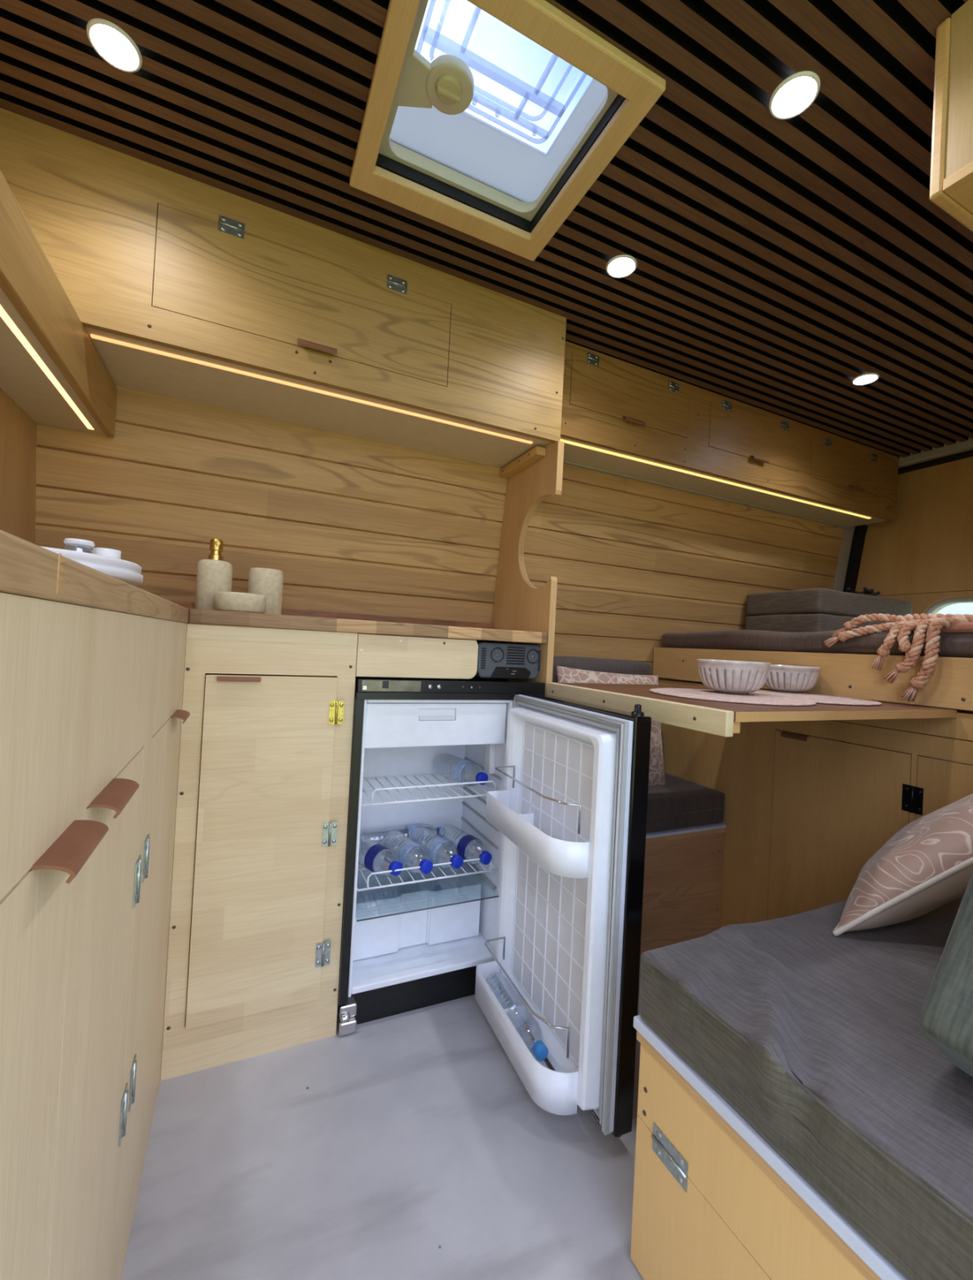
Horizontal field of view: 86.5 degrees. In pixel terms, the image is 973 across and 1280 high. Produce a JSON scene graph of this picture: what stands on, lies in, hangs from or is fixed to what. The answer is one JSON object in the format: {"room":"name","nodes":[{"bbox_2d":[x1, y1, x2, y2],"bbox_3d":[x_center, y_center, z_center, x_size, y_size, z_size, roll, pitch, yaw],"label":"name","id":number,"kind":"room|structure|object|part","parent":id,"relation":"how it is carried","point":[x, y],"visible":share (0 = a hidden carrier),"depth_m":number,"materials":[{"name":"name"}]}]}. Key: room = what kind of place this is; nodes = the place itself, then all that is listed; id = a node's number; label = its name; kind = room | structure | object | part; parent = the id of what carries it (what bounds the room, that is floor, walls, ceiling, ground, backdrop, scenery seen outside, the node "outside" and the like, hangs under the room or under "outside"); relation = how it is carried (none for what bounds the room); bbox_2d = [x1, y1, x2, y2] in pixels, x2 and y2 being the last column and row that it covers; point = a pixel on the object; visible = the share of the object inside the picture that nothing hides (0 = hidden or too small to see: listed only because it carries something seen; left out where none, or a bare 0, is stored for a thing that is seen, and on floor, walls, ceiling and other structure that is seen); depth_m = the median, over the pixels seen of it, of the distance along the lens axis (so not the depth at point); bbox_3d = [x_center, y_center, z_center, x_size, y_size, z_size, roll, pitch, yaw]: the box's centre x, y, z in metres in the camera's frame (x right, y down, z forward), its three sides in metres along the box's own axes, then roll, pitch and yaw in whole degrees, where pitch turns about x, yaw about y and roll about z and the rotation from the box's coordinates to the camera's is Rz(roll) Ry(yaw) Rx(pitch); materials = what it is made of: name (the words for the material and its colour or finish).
{"room":"vehicle interior","nodes":[
{"label":"vehicle interior","id":0,"kind":"room"},
{"bbox_2d":[0,386,37,544],"bbox_3d":[-0.721,-0.069,0.481,0.030,1.800,1.720,3,-1,-25],"label":"wall","id":1,"kind":"structure","parent":0,"point":[18,430],"depth_m":1.05,"materials":[{"name":"brown wood"}]},
{"bbox_2d":[0,169,116,437],"bbox_3d":[-0.590,-0.510,0.459,0.143,0.114,1.539,3,-1,-25],"label":"overhead cabinet","id":2,"kind":"object","parent":1,"relation":"attached to","point":[51,366],"visible":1,"depth_m":0.85,"materials":[{"name":"brown wood"}]},
{"bbox_3d":[-0.599,-0.465,0.455,0.128,0.010,1.539,3,-1,-25],"label":"panel","id":3,"kind":"part","parent":2,"relation":"part of","materials":[{"name":"beige wood"}]},
{"bbox_2d":[121,954,643,1279],"bbox_3d":[0.620,0.923,1.085,3.070,0.030,1.730,3,-1,-25],"label":"floor","id":4,"kind":"structure","parent":0,"point":[409,1145],"depth_m":0.85,"materials":[{"name":"plastic"}]},
{"bbox_2d":[0,592,190,1279],"bbox_3d":[-0.500,0.404,0.407,0.352,0.876,1.150,3,-1,-25],"label":"base cabinet","id":5,"kind":"object","parent":4,"relation":"on","point":[91,713],"visible":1,"depth_m":0.41,"materials":[{"name":"brown wood"}]},
{"bbox_3d":[-0.234,0.488,0.173,0.015,0.704,0.438,3,-1,-25],"label":"door","id":6,"kind":"part","parent":5,"relation":"part of","materials":[{"name":"brown wood"}]},
{"bbox_3d":[-0.275,0.139,0.343,0.025,0.013,0.082,3,-1,-25],"label":"handle","id":7,"kind":"part","parent":5,"relation":"part of","materials":[{"name":"brown leather"}]},
{"bbox_3d":[-0.390,0.484,0.511,0.015,0.704,0.248,3,-1,-25],"label":"door","id":8,"kind":"part","parent":5,"relation":"part of","materials":[{"name":"brown wood"}]},
{"bbox_3d":[-0.325,0.137,0.452,0.025,0.013,0.082,3,-1,-25],"label":"handle","id":9,"kind":"part","parent":5,"relation":"part of","materials":[{"name":"brown leather"}]},
{"bbox_3d":[-0.525,0.480,0.803,0.015,0.704,0.280,3,-1,-25],"label":"door","id":10,"kind":"part","parent":5,"relation":"part of","materials":[{"name":"brown wood"}]},
{"bbox_3d":[-0.529,0.132,0.892,0.025,0.013,0.082,3,-1,-25],"label":"handle","id":11,"kind":"part","parent":5,"relation":"part of","materials":[{"name":"brown leather"}]},
{"bbox_2d":[0,529,546,643],"bbox_3d":[-0.193,-0.044,0.732,1.140,0.058,1.492,3,-1,-25],"label":"countertop","id":12,"kind":"structure","parent":5,"relation":"on","point":[27,569],"depth_m":0.65,"materials":[{"name":"brown wood"}]},
{"bbox_2d":[40,546,143,585],"bbox_3d":[-0.713,-0.103,0.832,0.268,0.066,0.268,3,-1,-25],"label":"round tray","id":13,"kind":"object","parent":12,"relation":"on","point":[127,571],"visible":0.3,"depth_m":0.80,"materials":[{"name":"white ceramic"}]},
{"bbox_2d":[63,537,95,554],"bbox_3d":[-0.654,-0.146,0.831,0.040,0.029,0.040,3,-1,-25],"label":"glass jar","id":14,"kind":"object","parent":13,"relation":"on","point":[69,541],"visible":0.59,"depth_m":0.82,"materials":[{"name":"white"}]},
{"bbox_3d":[-0.653,-0.156,0.831,0.040,0.009,0.040,3,-1,-25],"label":"lid","id":15,"kind":"part","parent":14,"relation":"part of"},
{"bbox_2d":[93,547,121,559],"bbox_3d":[-0.642,-0.142,0.875,0.038,0.022,0.038,3,-1,-25],"label":"pot","id":16,"kind":"object","parent":13,"relation":"on","point":[111,553],"visible":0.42,"depth_m":0.86,"materials":[{"name":"white ceramic"}]},
{"bbox_2d":[195,538,232,610],"bbox_3d":[-0.590,-0.139,1.124,0.068,0.158,0.069,3,-1,-25],"label":"soap dispenser","id":17,"kind":"object","parent":12,"relation":"on","point":[214,575],"visible":0.85,"depth_m":1.10,"materials":[{"name":"beige ceramic"}]},
{"bbox_2d":[213,591,266,613],"bbox_3d":[-0.517,-0.077,1.087,0.100,0.040,0.100,3,-1,-25],"label":"soap dish","id":18,"kind":"object","parent":12,"relation":"on","point":[223,601],"visible":0.86,"depth_m":1.05,"materials":[{"name":"beige ceramic"}]},
{"bbox_2d":[248,567,284,614],"bbox_3d":[-0.514,-0.109,1.204,0.074,0.108,0.074,3,-1,-25],"label":"tumbler","id":19,"kind":"object","parent":12,"relation":"on","point":[268,582],"visible":0.69,"depth_m":1.18,"materials":[{"name":"beige ceramic"}]},
{"bbox_2d":[160,623,357,1080],"bbox_3d":[-0.519,0.412,1.207,0.326,0.876,0.362,3,-1,-25],"label":"base cabinet","id":20,"kind":"object","parent":4,"relation":"on","point":[264,959],"visible":1,"depth_m":1.05,"materials":[{"name":"brown wood"}]},
{"bbox_3d":[-0.489,0.077,1.024,0.078,0.008,0.011,3,-1,-25],"label":"handle","id":21,"kind":"part","parent":20,"relation":"part of","materials":[{"name":"brown leather"}]},
{"bbox_3d":[-0.453,0.416,1.061,0.248,0.684,0.019,3,-1,-25],"label":"door","id":22,"kind":"part","parent":20,"relation":"part of","materials":[{"name":"brown wood"}]},
{"bbox_2d":[337,676,651,1137],"bbox_3d":[-0.063,0.486,1.170,0.477,0.776,0.774,3,-1,-25],"label":"fridge","id":23,"kind":"object","parent":4,"relation":"on","point":[560,813],"visible":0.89,"depth_m":1.14,"materials":[{"name":"black plastic"}]},
{"bbox_2d":[358,834,402,876],"bbox_3d":[-0.275,0.528,1.261,0.190,0.063,0.063,2,-1,43],"label":"water bottle","id":24,"kind":"object","parent":23,"relation":"in","point":[388,864],"visible":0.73,"depth_m":1.23,"materials":[{"name":"clear plastic"}]},
{"bbox_3d":[-0.211,0.103,1.158,0.134,0.024,0.003,3,-1,-25],"label":"metal plate","id":25,"kind":"part","parent":23,"relation":"part of","materials":[{"name":"mirror"}]},
{"bbox_2d":[360,823,445,850],"bbox_3d":[-0.227,0.537,1.420,0.235,0.054,0.054,3,-1,-25],"label":"water bottle","id":26,"kind":"object","parent":23,"relation":"in","point":[417,836],"visible":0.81,"depth_m":1.42,"materials":[{"name":"clear plastic"}]},
{"bbox_2d":[382,830,433,874],"bbox_3d":[-0.195,0.533,1.292,0.063,0.063,0.190,3,-1,-38],"label":"water bottle","id":27,"kind":"object","parent":23,"relation":"in","point":[426,865],"visible":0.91,"depth_m":1.26,"materials":[{"name":"clear plastic"}]},
{"bbox_2d":[355,633,478,679],"bbox_3d":[-0.156,0.041,1.203,0.289,0.094,0.018,3,-1,-25],"label":"board","id":28,"kind":"object","parent":23,"relation":"on","point":[377,655],"visible":1,"depth_m":1.19,"materials":[{"name":"brown wood"}]},
{"bbox_3d":[-0.206,0.700,1.365,0.341,0.134,0.165,3,-1,-25],"label":"salad drawer","id":29,"kind":"part","parent":23,"relation":"part of","materials":[{"name":"white plastic"}]},
{"bbox_3d":[-0.172,0.465,1.363,0.440,0.720,0.332,3,-1,-25],"label":"casing","id":30,"kind":"part","parent":23,"relation":"part of","materials":[{"name":"black plastic"}]},
{"bbox_2d":[356,836,497,891],"bbox_3d":[-0.177,0.552,1.332,0.351,0.040,0.230,3,-1,-25],"label":"wire shelf","id":31,"kind":"object","parent":23,"relation":"attached to","point":[493,865],"depth_m":1.29,"materials":[{"name":"white metal"}]},
{"bbox_2d":[361,771,496,806],"bbox_3d":[-0.167,0.363,1.334,0.351,0.040,0.230,3,-1,-25],"label":"wire shelf","id":32,"kind":"object","parent":23,"relation":"attached to","point":[491,785],"depth_m":1.30,"materials":[{"name":"white metal"}]},
{"bbox_2d":[364,702,506,748],"bbox_3d":[-0.163,0.200,1.340,0.352,0.101,0.250,3,-1,-25],"label":"freezer","id":33,"kind":"object","parent":23,"relation":"in","point":[388,725],"depth_m":1.22,"materials":[{"name":"white plastic"}]},
{"bbox_2d":[408,826,463,868],"bbox_3d":[-0.127,0.536,1.325,0.063,0.063,0.190,4,-1,-39],"label":"water bottle","id":34,"kind":"object","parent":23,"relation":"in","point":[456,860],"visible":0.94,"depth_m":1.30,"materials":[{"name":"clear plastic"}]},
{"bbox_2d":[433,753,488,786],"bbox_3d":[-0.067,0.351,1.387,0.063,0.063,0.190,4,-1,-39],"label":"water bottle","id":35,"kind":"object","parent":23,"relation":"in","point":[476,775],"visible":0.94,"depth_m":1.36,"materials":[{"name":"clear plastic"}]},
{"bbox_2d":[437,824,492,865],"bbox_3d":[-0.056,0.540,1.357,0.063,0.063,0.190,3,-1,-38],"label":"water bottle","id":36,"kind":"object","parent":23,"relation":"in","point":[486,857],"visible":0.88,"depth_m":1.33,"materials":[{"name":"clear plastic"}]},
{"bbox_3d":[-0.017,0.436,1.418,0.005,0.006,0.240,3,-1,-25],"label":"shelf rail","id":37,"kind":"part","parent":23,"relation":"part of","materials":[{"name":"white plastic"}]},
{"bbox_3d":[-0.022,0.526,1.417,0.005,0.006,0.240,3,-1,-25],"label":"shelf rail","id":38,"kind":"part","parent":23,"relation":"part of","materials":[{"name":"white plastic"}]},
{"bbox_3d":[-0.027,0.625,1.416,0.005,0.006,0.240,3,-1,-25],"label":"shelf rail","id":39,"kind":"part","parent":23,"relation":"part of","materials":[{"name":"white metal"}]},
{"bbox_3d":[-0.020,0.481,1.418,0.005,0.006,0.240,3,-1,-25],"label":"shelf rail","id":40,"kind":"part","parent":23,"relation":"part of","materials":[{"name":"white plastic"}]},
{"bbox_3d":[-0.013,0.351,1.419,0.005,0.006,0.240,3,-1,-25],"label":"shelf rail","id":41,"kind":"part","parent":23,"relation":"part of","materials":[{"name":"white plastic"}]},
{"bbox_2d":[445,640,541,681],"bbox_3d":[0.014,0.069,1.405,0.189,0.131,0.202,3,-1,-25],"label":"station","id":42,"kind":"object","parent":23,"relation":"on","point":[496,660],"visible":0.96,"depth_m":1.32,"materials":[{"name":"black metal"}]},
{"bbox_2d":[480,647,486,669],"bbox_3d":[-0.007,0.045,1.287,0.013,0.054,0.002,3,-1,-25],"label":"vent","id":43,"kind":"object","parent":42,"relation":"attached to","point":[483,650],"depth_m":1.29,"materials":[{"name":"black plastic"}]},
{"bbox_2d":[490,647,504,662],"bbox_3d":[0.027,0.037,1.303,0.037,0.037,0.005,3,-1,-25],"label":"socket","id":44,"kind":"object","parent":42,"relation":"attached to","point":[497,654],"depth_m":1.30,"materials":[{"name":"grey plastic"}]},
{"bbox_3d":[0.062,0.083,1.320,0.116,0.028,0.003,3,-1,-25],"label":"port panel","id":45,"kind":"part","parent":42,"relation":"part of","materials":[{"name":"black plastic"}]},
{"bbox_2d":[506,646,525,665],"bbox_3d":[0.075,0.040,1.325,0.054,0.046,0.002,3,-1,-25],"label":"vent","id":46,"kind":"object","parent":42,"relation":"attached to","point":[515,655],"depth_m":1.32,"materials":[{"name":"black plastic"}]},
{"bbox_2d":[526,648,539,663],"bbox_3d":[0.121,0.043,1.346,0.037,0.037,0.005,3,-1,-25],"label":"socket","id":47,"kind":"object","parent":42,"relation":"attached to","point":[532,655],"depth_m":1.35,"materials":[{"name":"grey plastic"}]},
{"bbox_2d":[537,650,541,671],"bbox_3d":[0.138,0.054,1.355,0.008,0.054,0.002,3,-1,-25],"label":"vent","id":48,"kind":"object","parent":42,"relation":"attached to","point":[539,652],"depth_m":1.35,"materials":[{"name":"black plastic"}]},
{"bbox_2d":[485,971,548,1061],"bbox_3d":[0.062,0.786,1.087,0.057,0.054,0.226,3,-1,-25],"label":"water bottle","id":49,"kind":"object","parent":23,"relation":"in","point":[540,1050],"visible":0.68,"depth_m":1.01,"materials":[{"name":"clear plastic"}]},
{"bbox_2d":[475,936,577,1115],"bbox_3d":[0.072,0.761,1.055,0.079,0.132,0.342,3,-1,-25],"label":"basket","id":50,"kind":"object","parent":23,"relation":"on","point":[555,1091],"depth_m":1.02,"materials":[{"name":"white plastic"}]},
{"bbox_2d":[485,765,589,878],"bbox_3d":[0.095,0.355,1.058,0.076,0.122,0.337,3,-1,-25],"label":"basket","id":51,"kind":"object","parent":23,"relation":"on","point":[565,852],"depth_m":1.02,"materials":[{"name":"white plastic"}]},
{"bbox_3d":[0.131,0.490,1.084,0.003,0.590,0.294,3,-1,-23],"label":"grid panel","id":52,"kind":"part","parent":23,"relation":"part of","materials":[{"name":"white plastic"}]},
{"bbox_3d":[0.169,0.489,1.095,0.036,0.717,0.441,3,-1,-23],"label":"door","id":53,"kind":"part","parent":23,"relation":"part of","materials":[{"name":"white plastic"}]},
{"bbox_2d":[491,440,564,694],"bbox_3d":[0.070,0.034,1.502,0.049,1.700,0.388,3,-1,-25],"label":"divider panel","id":54,"kind":"object","parent":4,"relation":"on","point":[536,475],"visible":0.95,"depth_m":1.47,"materials":[{"name":"brown wood"}]},
{"bbox_2d":[640,822,726,954],"bbox_3d":[0.360,0.730,1.645,0.668,0.343,0.372,3,-1,-25],"label":"bench","id":55,"kind":"object","parent":4,"relation":"on","point":[683,867],"visible":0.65,"depth_m":1.55,"materials":[{"name":"brown wood"}]},
{"bbox_2d":[645,773,725,833],"bbox_3d":[0.372,0.505,1.649,0.671,0.105,0.376,3,-1,-25],"label":"bench cushion","id":56,"kind":"object","parent":55,"relation":"on","point":[680,803],"visible":0.28,"depth_m":1.57,"materials":[{"name":"grey fabric"}]},
{"bbox_2d":[551,656,651,682],"bbox_3d":[0.304,0.254,1.730,0.564,0.396,0.092,3,-1,-25],"label":"cushion","id":57,"kind":"object","parent":56,"relation":"on","point":[598,664],"visible":0.14,"depth_m":1.72,"materials":[{"name":"grey fabric"}]},
{"bbox_2d":[556,665,665,786],"bbox_3d":[0.398,0.278,1.639,0.410,0.376,0.136,3,-1,-25],"label":"cushion","id":58,"kind":"object","parent":56,"relation":"on","point":[565,674],"visible":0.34,"depth_m":1.64,"materials":[{"name":"fabric"}]},
{"bbox_2d":[630,1014,907,1279],"bbox_3d":[0.737,0.737,0.602,0.859,0.344,0.699,3,-1,-25],"label":"bench","id":59,"kind":"object","parent":4,"relation":"on","point":[713,1199],"visible":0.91,"depth_m":0.61,"materials":[{"name":"yellow wood"}]},
{"bbox_2d":[639,896,972,1279],"bbox_3d":[0.745,0.508,0.601,0.875,0.113,0.702,3,-1,-25],"label":"bench cushion","id":60,"kind":"object","parent":59,"relation":"on","point":[815,1037],"visible":0.82,"depth_m":0.56,"materials":[{"name":"grey fabric"}]},
{"bbox_2d":[831,793,972,936],"bbox_3d":[0.805,0.352,0.884,0.518,0.232,0.248,3,-1,6],"label":"cushion","id":61,"kind":"object","parent":60,"relation":"on","point":[926,865],"visible":1,"depth_m":0.80,"materials":[{"name":"fabric"}]},
{"bbox_2d":[919,872,972,1077],"bbox_3d":[0.646,0.280,0.395,0.300,0.332,0.414,3,-1,-25],"label":"cushion","id":62,"kind":"object","parent":60,"relation":"on","point":[946,1015],"visible":1,"depth_m":0.51,"materials":[{"name":"green fabric"}]},
{"bbox_2d":[653,647,972,928],"bbox_3d":[1.438,0.509,1.436,1.117,0.890,1.625,3,-1,-25],"label":"platform","id":63,"kind":"object","parent":4,"relation":"on","point":[804,813],"visible":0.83,"depth_m":1.36,"materials":[{"name":"brown wood"}]},
{"bbox_2d":[546,682,956,737],"bbox_3d":[0.581,0.149,1.216,0.691,0.041,0.551,3,-1,-25],"label":"table","id":64,"kind":"object","parent":63,"relation":"attached to","point":[715,717],"visible":0.84,"depth_m":0.98,"materials":[{"name":"laminate"}]},
{"bbox_3d":[0.276,0.132,1.077,0.016,0.041,0.547,3,-1,-25],"label":"rail","id":65,"kind":"part","parent":64,"relation":"part of","materials":[{"name":"beige wood"}]},
{"bbox_2d":[648,688,817,706],"bbox_3d":[0.531,0.123,1.139,0.332,0.004,0.334,3,-1,-25],"label":"placemat","id":66,"kind":"object","parent":64,"relation":"on","point":[697,694],"visible":0.91,"depth_m":1.07,"materials":[{"name":"fabric"}]},
{"bbox_2d":[697,658,770,694],"bbox_3d":[0.573,0.086,1.208,0.156,0.075,0.156,3,-1,-25],"label":"bowl","id":67,"kind":"object","parent":66,"relation":"on","point":[730,677],"visible":1,"depth_m":1.15,"materials":[{"name":"white ceramic"}]},
{"bbox_2d":[745,689,882,705],"bbox_3d":[0.735,0.134,1.233,0.332,0.004,0.334,3,-1,-25],"label":"placemat","id":68,"kind":"object","parent":64,"relation":"on","point":[817,698],"visible":0.83,"depth_m":1.18,"materials":[{"name":"pink fabric"}]},
{"bbox_2d":[764,664,820,693],"bbox_3d":[0.795,0.102,1.365,0.144,0.069,0.144,3,-1,-25],"label":"bowl","id":69,"kind":"object","parent":68,"relation":"on","point":[782,678],"visible":0.89,"depth_m":1.31,"materials":[{"name":"white ceramic"}]},
{"bbox_3d":[0.851,0.265,1.426,0.020,0.016,0.072,3,-1,-25],"label":"handle","id":70,"kind":"part","parent":63,"relation":"part of","materials":[{"name":"brown leather"}]},
{"bbox_2d":[661,629,972,657],"bbox_3d":[1.469,0.028,1.436,1.121,0.076,1.602,3,-1,-25],"label":"mattress","id":71,"kind":"object","parent":63,"relation":"on","point":[960,645],"visible":0.72,"depth_m":1.43,"materials":[{"name":"grey fabric"}]},
{"bbox_2d":[745,613,885,632],"bbox_3d":[1.357,-0.041,2.057,0.581,0.091,0.306,3,-1,-25],"label":"mattress","id":72,"kind":"object","parent":71,"relation":"on","point":[792,623],"visible":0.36,"depth_m":1.88,"materials":[{"name":"grey fabric"}]},
{"bbox_2d":[746,588,912,617],"bbox_3d":[1.362,-0.128,2.059,0.579,0.090,0.306,3,-1,-25],"label":"mattress","id":73,"kind":"object","parent":72,"relation":"on","point":[810,601],"visible":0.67,"depth_m":1.90,"materials":[{"name":"grey fabric"}]},
{"bbox_2d":[846,586,879,595],"bbox_3d":[1.432,-0.179,1.989,0.120,0.038,0.114,3,-1,-25],"label":"sprig","id":74,"kind":"object","parent":73,"relation":"on","point":[868,592],"visible":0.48,"depth_m":1.96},
{"bbox_2d":[823,613,972,702],"bbox_3d":[1.142,0.045,1.106,0.342,0.207,0.671,3,-1,-25],"label":"throw","id":75,"kind":"object","parent":71,"relation":"on","point":[900,627],"visible":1,"depth_m":1.17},
{"bbox_3d":[1.072,-0.042,1.128,0.052,0.040,0.365,3,-1,-26],"label":"border cord","id":76,"kind":"part","parent":75,"relation":"part of","materials":[{"name":"pink fabric"}]},
{"bbox_2d":[940,622,972,632],"bbox_3d":[1.217,-0.021,1.024,0.269,0.030,0.448,3,-1,-25],"label":"blanket","id":77,"kind":"object","parent":75,"relation":"on","point":[952,627],"depth_m":1.12,"materials":[{"name":"pink fabric"}]},
{"bbox_3d":[0.890,0.588,1.334,0.016,0.654,0.334,3,-1,-25],"label":"door","id":78,"kind":"part","parent":63,"relation":"part of","materials":[{"name":"brown wood"}]},
{"bbox_3d":[1.065,0.592,0.957,0.016,0.654,0.469,3,-1,-25],"label":"door","id":79,"kind":"part","parent":63,"relation":"part of","materials":[{"name":"brown wood"}]},
{"bbox_2d":[35,385,844,968],"bbox_3d":[0.245,-0.004,1.773,2.870,1.800,0.186,3,-1,-25],"label":"wall","id":80,"kind":"structure","parent":0,"point":[351,524],"depth_m":1.48,"materials":[{"name":"brown wood"}]},
{"bbox_2d":[0,107,566,467],"bbox_3d":[-0.379,-0.711,1.233,1.153,0.326,0.308,3,-1,-25],"label":"upper cabinet","id":81,"kind":"object","parent":80,"relation":"attached to","point":[183,287],"visible":0.98,"depth_m":1.08,"materials":[{"name":"brown wood"}]},
{"bbox_3d":[-0.358,-0.709,1.101,0.588,0.194,0.015,3,-1,-25],"label":"lift door","id":82,"kind":"part","parent":81,"relation":"part of","materials":[{"name":"brown wood"}]},
{"bbox_3d":[-0.392,-0.709,1.246,1.140,0.311,0.274,3,-1,-25],"label":"panel","id":83,"kind":"part","parent":81,"relation":"part of","materials":[{"name":"beige wood"}]},
{"bbox_3d":[-0.355,-0.615,1.087,0.078,0.018,0.022,3,-1,-25],"label":"handle","id":84,"kind":"part","parent":81,"relation":"part of","materials":[{"name":"brown leather"}]},
{"bbox_2d":[560,341,898,528],"bbox_3d":[0.901,-0.666,1.855,1.680,0.268,0.195,3,-1,-25],"label":"upper cabinet","id":85,"kind":"object","parent":80,"relation":"attached to","point":[620,418],"visible":0.97,"depth_m":1.72,"materials":[{"name":"brown wood"}]},
{"bbox_3d":[0.438,-0.727,1.561,0.444,0.144,0.015,3,-1,-25],"label":"lift door","id":86,"kind":"part","parent":85,"relation":"part of","materials":[{"name":"brown wood"}]},
{"bbox_3d":[0.440,-0.654,1.547,0.075,0.016,0.022,3,-1,-25],"label":"handle","id":87,"kind":"part","parent":85,"relation":"part of","materials":[{"name":"brown leather"}]},
{"bbox_3d":[0.881,-0.546,1.866,1.666,0.013,0.161,3,-1,-25],"label":"panel","id":88,"kind":"part","parent":85,"relation":"part of","materials":[{"name":"beige wood"}]},
{"bbox_3d":[0.927,-0.694,1.787,0.444,0.146,0.015,3,-1,-25],"label":"lift door","id":89,"kind":"part","parent":85,"relation":"part of","materials":[{"name":"brown wood"}]},
{"bbox_3d":[0.935,-0.619,1.776,0.075,0.016,0.022,3,-1,-25],"label":"handle","id":90,"kind":"part","parent":85,"relation":"part of","materials":[{"name":"brown leather"}]},
{"bbox_3d":[1.409,-0.660,2.010,0.467,0.142,0.015,3,-1,-25],"label":"lift door","id":91,"kind":"part","parent":85,"relation":"part of","materials":[{"name":"brown wood"}]},
{"bbox_3d":[1.429,-0.587,2.004,0.075,0.016,0.022,3,-1,-25],"label":"handle","id":92,"kind":"part","parent":85,"relation":"part of","materials":[{"name":"brown leather"}]},
{"bbox_2d":[812,436,972,739],"bbox_3d":[1.890,-0.070,1.665,0.095,1.500,1.680,3,-1,-25],"label":"trim","id":93,"kind":"structure","parent":80,"relation":"attached to","point":[965,446],"depth_m":2.14,"materials":[{"name":"grey metal"}]},
{"bbox_2d":[0,0,972,458],"bbox_3d":[0.648,-0.838,1.029,2.890,0.030,1.656,3,-1,-25],"label":"ceiling","id":94,"kind":"structure","parent":0,"point":[781,264],"depth_m":0.94,"materials":[{"name":"brown wood"}]},
{"bbox_2d":[86,17,142,72],"bbox_3d":[-0.555,-0.886,0.774,0.068,0.006,0.068,3,-1,-25],"label":"recessed light","id":95,"kind":"object","parent":94,"relation":"in","point":[113,44],"visible":1,"depth_m":0.77,"materials":[{"name":"white"}]},
{"bbox_2d":[349,0,666,261],"bbox_3d":[0.017,-0.897,0.886,0.430,0.110,0.406,3,-1,-25],"label":"roof hatch","id":96,"kind":"object","parent":94,"relation":"attached to","point":[416,104],"visible":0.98,"depth_m":0.94,"materials":[{"name":"brown wood"}]},
{"bbox_3d":[-0.061,-0.879,0.829,0.044,0.016,0.044,3,-1,-25],"label":"winder knob","id":97,"kind":"part","parent":96,"relation":"part of","materials":[{"name":"beige plastic"}]},
{"bbox_2d":[391,140,521,201],"bbox_3d":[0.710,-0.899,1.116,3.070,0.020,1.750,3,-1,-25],"label":"trim","id":98,"kind":"structure","parent":96,"relation":"attached to","point":[391,140],"depth_m":1.04,"materials":[{"name":"black"}]},
{"bbox_3d":[0.020,-0.941,0.890,0.385,0.021,0.370,3,-1,-25],"label":"clear lid","id":99,"kind":"part","parent":96,"relation":"part of","materials":[{"name":"plastic"}]},
{"bbox_2d":[605,254,636,278],"bbox_3d":[0.303,-0.837,1.162,0.068,0.006,0.068,3,-1,-25],"label":"recessed light","id":100,"kind":"object","parent":94,"relation":"in","point":[619,266],"visible":1,"depth_m":1.16,"materials":[{"name":"white"}]},
{"bbox_2d":[768,71,820,119],"bbox_3d":[0.472,-0.832,0.794,0.068,0.006,0.068,3,-1,-25],"label":"recessed light","id":101,"kind":"object","parent":94,"relation":"in","point":[797,91],"visible":1,"depth_m":0.79,"materials":[{"name":"white"}]},
{"bbox_2d":[851,373,879,385],"bbox_3d":[1.147,-0.788,1.566,0.068,0.006,0.068,3,-1,-25],"label":"recessed light","id":102,"kind":"object","parent":94,"relation":"in","point":[868,378],"visible":1,"depth_m":1.56,"materials":[{"name":"white"}]},
{"bbox_3d":[1.599,0.052,0.591,1.800,1.800,0.030,3,-1,-25],"label":"wall","id":103,"kind":"structure","parent":0,"visible":0},
{"bbox_2d":[835,449,972,742],"bbox_3d":[1.947,-0.067,1.691,0.060,1.500,1.680,3,-1,-25],"label":"door frame","id":104,"kind":"structure","parent":103,"relation":"attached to","point":[860,531],"depth_m":2.32,"materials":[{"name":"black rubber"}]},
{"bbox_2d":[848,456,972,764],"bbox_3d":[2.011,0.092,1.723,0.100,1.850,1.680,3,-1,-25],"label":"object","id":105,"kind":"structure","parent":103,"relation":"in","point":[923,557],"depth_m":2.12,"materials":[{"name":"brown wood"}]},
{"bbox_2d":[929,0,972,231],"bbox_3d":[1.432,-0.666,0.802,1.600,0.238,0.510,3,-1,-25],"label":"upper cabinet","id":106,"kind":"object","parent":103,"relation":"attached to","point":[951,180],"visible":1,"depth_m":0.68,"materials":[{"name":"beige wood"}]},
{"bbox_3d":[1.430,-0.555,0.793,1.600,0.014,0.494,3,-1,-25],"label":"panel","id":107,"kind":"part","parent":106,"relation":"part of","materials":[{"name":"beige wood"}]},
{"bbox_3d":[0.721,-0.715,0.464,0.015,0.222,0.494,3,-1,-25],"label":"panel","id":108,"kind":"part","parent":106,"relation":"part of","materials":[{"name":"beige wood"}]},
{"label":"outside","id":109,"kind":"structure","parent":0,"visible":0},
{"bbox_3d":[-0.065,1.251,-0.015,60.000,0.020,60.000,3,-1,-25],"label":"ground","id":110,"kind":"structure","parent":109,"visible":0},
{"bbox_2d":[937,602,972,615],"bbox_3d":[12.254,0.336,12.823,5.800,3.380,19.800,3,-1,-25],"label":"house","id":111,"kind":"structure","parent":110,"relation":"on","point":[957,608],"depth_m":11.59,"materials":[{"name":"white"}]}
]}

